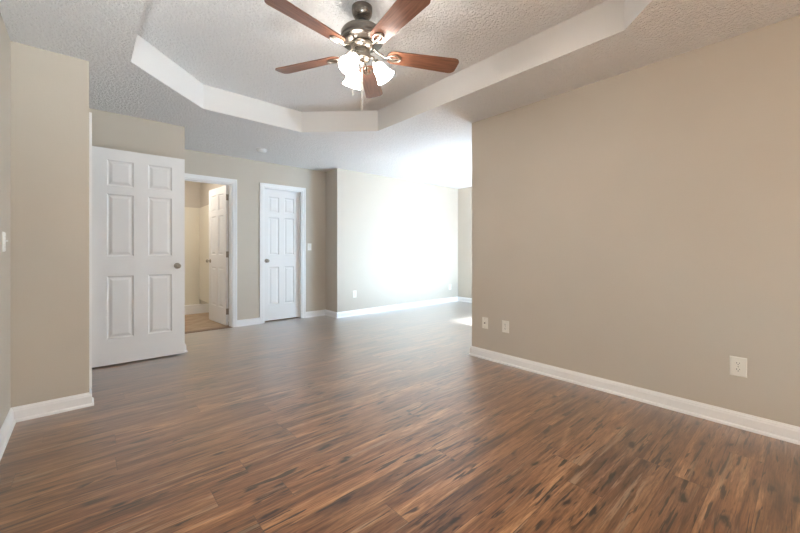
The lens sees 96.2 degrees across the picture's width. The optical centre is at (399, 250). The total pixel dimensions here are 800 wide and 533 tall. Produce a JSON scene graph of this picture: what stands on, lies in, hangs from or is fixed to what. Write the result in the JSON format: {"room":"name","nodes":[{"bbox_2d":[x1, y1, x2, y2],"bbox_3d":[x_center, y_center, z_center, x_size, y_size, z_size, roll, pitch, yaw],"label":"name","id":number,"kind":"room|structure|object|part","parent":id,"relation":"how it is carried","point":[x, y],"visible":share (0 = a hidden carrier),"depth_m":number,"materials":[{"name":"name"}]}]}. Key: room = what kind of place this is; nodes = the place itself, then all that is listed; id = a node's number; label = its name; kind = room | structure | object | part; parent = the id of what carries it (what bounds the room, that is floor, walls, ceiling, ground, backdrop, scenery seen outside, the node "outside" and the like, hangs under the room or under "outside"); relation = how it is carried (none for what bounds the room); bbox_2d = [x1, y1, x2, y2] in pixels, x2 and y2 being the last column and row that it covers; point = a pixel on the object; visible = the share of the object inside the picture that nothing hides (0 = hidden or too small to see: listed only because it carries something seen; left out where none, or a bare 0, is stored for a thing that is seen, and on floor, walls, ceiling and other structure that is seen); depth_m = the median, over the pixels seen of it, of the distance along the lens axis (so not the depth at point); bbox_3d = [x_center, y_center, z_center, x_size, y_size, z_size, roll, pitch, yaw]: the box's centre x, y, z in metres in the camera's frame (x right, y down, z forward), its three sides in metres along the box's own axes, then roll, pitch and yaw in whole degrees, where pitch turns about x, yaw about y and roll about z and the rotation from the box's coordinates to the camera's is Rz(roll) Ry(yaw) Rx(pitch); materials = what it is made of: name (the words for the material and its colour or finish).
{"room":"empty bedroom","nodes":[
{"label":"empty bedroom","id":0,"kind":"room"},
{"bbox_2d":[0,13,10,428],"bbox_3d":[-0.497,-0.121,-0.072,0.120,2.440,6.186,0,0,-41],"label":"wall","id":1,"kind":"structure","parent":0,"point":[5,42],"depth_m":2.12,"materials":[{"name":"beige paint"}]},
{"bbox_2d":[2,232,7,251],"bbox_3d":[-2.308,-0.051,2.100,0.018,0.115,0.071,0,0,-41],"label":"light switch","id":2,"kind":"object","parent":1,"relation":"attached to","point":[4,240],"visible":1,"depth_m":2.09,"materials":[{"name":"white plastic"}]},
{"bbox_3d":[-2.312,-0.051,2.096,0.006,0.115,0.071,0,0,-41],"label":"plate","id":3,"kind":"part","parent":2,"relation":"part of","materials":[{"name":"white plastic"}]},
{"bbox_2d":[0,408,15,460],"bbox_3d":[-0.482,1.052,0.021,0.026,0.094,6.066,0,0,-41],"label":"baseboard","id":4,"kind":"structure","parent":1,"relation":"attached to","point":[6,430],"depth_m":2.09,"materials":[{"name":"white wood"}]},
{"bbox_2d":[11,41,88,407],"bbox_3d":[-2.957,-0.121,1.949,1.918,2.440,0.096,0,0,-41],"label":"wall","id":5,"kind":"structure","parent":0,"point":[50,90],"depth_m":2.40,"materials":[{"name":"beige paint"}]},
{"bbox_2d":[12,392,93,421],"bbox_3d":[-2.328,1.052,2.418,0.406,0.094,0.026,0,0,-41],"label":"baseboard","id":6,"kind":"structure","parent":5,"relation":"attached to","point":[60,405],"depth_m":2.41,"materials":[{"name":"white wood"}]},
{"bbox_2d":[89,108,184,158],"bbox_3d":[-3.674,-0.121,3.367,2.706,2.440,0.975,0,0,-41],"label":"wall","id":7,"kind":"structure","parent":0,"point":[110,130],"depth_m":3.61,"materials":[{"name":"beige paint"}]},
{"bbox_2d":[185,181,228,314],"bbox_3d":[-3.860,-0.121,5.612,2.025,2.440,2.409,0,0,-41],"label":"wall","id":8,"kind":"structure","parent":0,"point":[196,193],"depth_m":6.87,"materials":[{"name":"beige paint"}]},
{"bbox_2d":[185,149,325,319],"bbox_3d":[-2.458,-0.121,5.159,3.297,2.440,0.120,0,0,-41],"label":"wall","id":9,"kind":"structure","parent":0,"point":[249,174],"depth_m":5.35,"materials":[{"name":"beige paint"}]},
{"bbox_2d":[185,173,236,326],"bbox_3d":[-2.697,0.040,4.939,0.828,2.118,0.136,0,0,-41],"label":"door frame","id":10,"kind":"structure","parent":9,"relation":"attached to","point":[232,183],"depth_m":5.13,"materials":[{"name":"white wood"}]},
{"bbox_2d":[206,185,227,324],"bbox_3d":[-2.756,0.070,5.447,0.704,2.035,0.164,0,0,44],"label":"door","id":11,"kind":"structure","parent":10,"relation":"in","point":[218,197],"depth_m":5.40,"materials":[{"name":"white paint"}]},
{"bbox_2d":[237,317,259,326],"bbox_3d":[-2.221,1.052,5.269,0.324,0.094,0.026,0,0,-41],"label":"baseboard","id":12,"kind":"structure","parent":9,"relation":"attached to","point":[253,321],"depth_m":5.26,"materials":[{"name":"white wood"}]},
{"bbox_2d":[265,190,298,320],"bbox_3d":[-1.863,0.073,5.669,0.587,2.020,0.100,0,0,-41],"label":"door","id":13,"kind":"structure","parent":9,"relation":"in","point":[281,208],"depth_m":5.68,"materials":[{"name":"white paint"}]},
{"bbox_2d":[260,183,305,323],"bbox_3d":[-1.863,0.040,5.669,0.741,2.118,0.136,0,0,-41],"label":"door frame","id":14,"kind":"structure","parent":9,"relation":"attached to","point":[263,186],"depth_m":5.80,"materials":[{"name":"white wood"}]},
{"bbox_2d":[306,309,325,317],"bbox_3d":[-1.400,1.052,5.987,0.374,0.094,0.026,0,0,-41],"label":"baseboard","id":15,"kind":"structure","parent":9,"relation":"attached to","point":[318,312],"depth_m":5.98,"materials":[{"name":"white wood"}]},
{"bbox_2d":[326,168,457,311],"bbox_3d":[0.043,-0.121,7.018,3.157,2.440,0.377,0,0,-41],"label":"wall","id":16,"kind":"structure","parent":0,"point":[390,241],"depth_m":6.52,"materials":[{"name":"beige paint"}]},
{"bbox_2d":[325,310,336,317],"bbox_3d":[-1.145,1.052,5.960,0.026,0.094,0.403,0,0,-41],"label":"baseboard","id":17,"kind":"structure","parent":16,"relation":"attached to","point":[329,313],"depth_m":5.95,"materials":[{"name":"white wood"}]},
{"bbox_2d":[337,297,457,317],"bbox_3d":[0.121,1.052,6.819,3.063,0.094,0.026,0,0,-41],"label":"baseboard","id":18,"kind":"structure","parent":16,"relation":"attached to","point":[343,314],"depth_m":6.60,"materials":[{"name":"white wood"}]},
{"bbox_2d":[0,301,799,532],"bbox_3d":[-0.066,1.129,3.365,8.134,0.060,10.790,0,0,-41],"label":"floor","id":19,"kind":"structure","parent":0,"point":[380,422],"depth_m":1.97,"materials":[{"name":"brown wood"}]},
{"bbox_2d":[185,205,208,314],"bbox_3d":[-4.191,0.137,6.216,1.481,1.925,0.816,0,0,-41],"label":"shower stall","id":20,"kind":"object","parent":19,"relation":"on","point":[196,219],"visible":0.28,"depth_m":6.86,"materials":[{"name":"white plastic"}]},
{"bbox_2d":[185,326,231,333],"bbox_3d":[-2.694,1.096,4.936,0.712,0.006,0.104,0,0,-41],"label":"threshold","id":21,"kind":"object","parent":19,"relation":"on","point":[225,326],"visible":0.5,"depth_m":4.96,"materials":[{"name":"brown wood"}]},
{"bbox_2d":[0,0,799,188],"bbox_3d":[-0.066,-1.506,3.365,8.134,0.330,10.790,0,0,-41],"label":"ceiling","id":22,"kind":"structure","parent":0,"point":[206,68],"depth_m":2.75,"materials":[{"name":"white paint"}]},
{"bbox_2d":[256,148,266,152],"bbox_3d":[-1.841,-1.322,4.768,0.136,0.038,0.136,0,0,-41],"label":"smoke detector","id":23,"kind":"object","parent":22,"relation":"attached to","point":[259,150],"visible":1,"depth_m":4.73,"materials":[{"name":"white plastic"}]},
{"bbox_2d":[264,0,458,109],"bbox_3d":[-0.245,-1.237,2.288,1.267,0.668,1.263,0,0,-41],"label":"ceiling fan","id":24,"kind":"object","parent":22,"relation":"hanging from","point":[361,36],"visible":1,"depth_m":2.26,"materials":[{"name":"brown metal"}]},
{"bbox_3d":[-0.506,-1.277,2.004,0.140,0.006,0.495,15,10,38],"label":"blade","id":25,"kind":"part","parent":24,"relation":"part of","materials":[{"name":"brown wood"}]},
{"bbox_3d":[-0.630,-1.277,2.473,0.495,0.006,0.140,0,12,21],"label":"blade","id":26,"kind":"part","parent":24,"relation":"part of","materials":[{"name":"brown wood"}]},
{"bbox_3d":[-0.304,-1.155,2.193,0.133,0.139,0.125,0,0,-41],"label":"lamp shade","id":27,"kind":"part","parent":24,"relation":"part of","materials":[{"name":"white glass"}]},
{"bbox_3d":[-0.297,-1.175,2.213,0.068,0.080,0.057,0,0,-41],"label":"bulb","id":28,"kind":"part","parent":24,"relation":"part of","materials":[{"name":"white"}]},
{"bbox_3d":[-0.322,-1.155,2.441,0.127,0.139,0.134,0,0,-41],"label":"lamp shade","id":29,"kind":"part","parent":24,"relation":"part of","materials":[{"name":"white glass"}]},
{"bbox_3d":[-0.222,-1.277,2.736,0.140,0.006,0.495,-12,-1,3],"label":"blade","id":30,"kind":"part","parent":24,"relation":"part of","materials":[{"name":"brown wood"}]},
{"bbox_3d":[-0.165,-1.229,2.327,0.074,0.077,0.051,0,0,-13],"label":"lamp arm","id":31,"kind":"part","parent":24,"relation":"part of","materials":[{"name":"silver metal"}]},
{"bbox_3d":[-0.099,-1.155,2.331,0.129,0.139,0.125,0,0,-41],"label":"lamp shade","id":32,"kind":"part","parent":24,"relation":"part of","materials":[{"name":"white glass"}]},
{"bbox_3d":[-0.022,-1.277,1.977,0.140,0.006,0.495,14,-8,-32],"label":"blade","id":33,"kind":"part","parent":24,"relation":"part of","materials":[{"name":"brown wood"}]},
{"bbox_3d":[0.154,-1.277,2.429,0.495,0.006,0.140,0,-12,-15],"label":"blade","id":34,"kind":"part","parent":24,"relation":"part of","materials":[{"name":"brown wood"}]},
{"bbox_2d":[458,187,471,297],"bbox_3d":[2.205,-0.121,6.854,0.120,2.440,2.718,0,0,-41],"label":"wall","id":35,"kind":"structure","parent":0,"point":[464,194],"depth_m":7.68,"materials":[{"name":"beige paint"}]},
{"bbox_2d":[458,297,471,302],"bbox_3d":[2.150,1.052,6.806,0.026,0.094,2.718,0,0,-41],"label":"baseboard","id":36,"kind":"structure","parent":35,"relation":"attached to","point":[462,299],"depth_m":7.67,"materials":[{"name":"white wood"}]},
{"bbox_2d":[472,15,799,426],"bbox_3d":[2.503,-0.121,1.876,0.120,2.440,5.166,0,0,-41],"label":"wall","id":37,"kind":"structure","parent":0,"point":[640,227],"depth_m":2.55,"materials":[{"name":"beige paint"}]},
{"bbox_2d":[482,317,487,328],"bbox_3d":[0.861,0.737,3.648,0.016,0.114,0.070,0,0,-41],"label":"cable jack","id":38,"kind":"object","parent":37,"relation":"attached to","point":[484,319],"visible":1,"depth_m":3.65,"materials":[{"name":"white plastic"}]},
{"bbox_2d":[502,320,508,332],"bbox_3d":[1.020,0.737,3.472,0.009,0.116,0.076,0,0,-41],"label":"wall outlet","id":39,"kind":"object","parent":37,"relation":"attached to","point":[505,324],"visible":1,"depth_m":3.47,"materials":[{"name":"white plastic"}]},
{"bbox_2d":[468,346,799,444],"bbox_3d":[2.400,1.052,1.883,0.026,0.094,5.072,0,0,-41],"label":"baseboard","id":40,"kind":"structure","parent":37,"relation":"attached to","point":[766,427],"depth_m":2.53,"materials":[{"name":"white wood"}]},
{"bbox_2d":[730,356,746,377],"bbox_3d":[2.105,0.723,2.233,0.009,0.120,0.080,0,0,-41],"label":"wall outlet","id":41,"kind":"object","parent":37,"relation":"attached to","point":[738,365],"visible":1,"depth_m":2.23,"materials":[{"name":"white plastic"}]},
{"bbox_3d":[-2.643,-0.121,2.955,0.120,2.440,1.004,0,0,-41],"label":"wall","id":42,"kind":"structure","parent":0,"visible":0},
{"bbox_2d":[89,112,91,389],"bbox_3d":[-2.621,0.040,2.943,0.136,2.118,0.894,0,0,-41],"label":"door frame","id":43,"kind":"structure","parent":42,"relation":"attached to","point":[90,113],"depth_m":2.65,"materials":[{"name":"white wood"}]},
{"bbox_2d":[92,146,184,367],"bbox_3d":[-2.564,0.059,3.545,0.768,2.052,0.100,0,0,-41],"label":"door","id":44,"kind":"structure","parent":42,"relation":"in","point":[138,199],"depth_m":3.52,"materials":[{"name":"white paint"}]}
]}

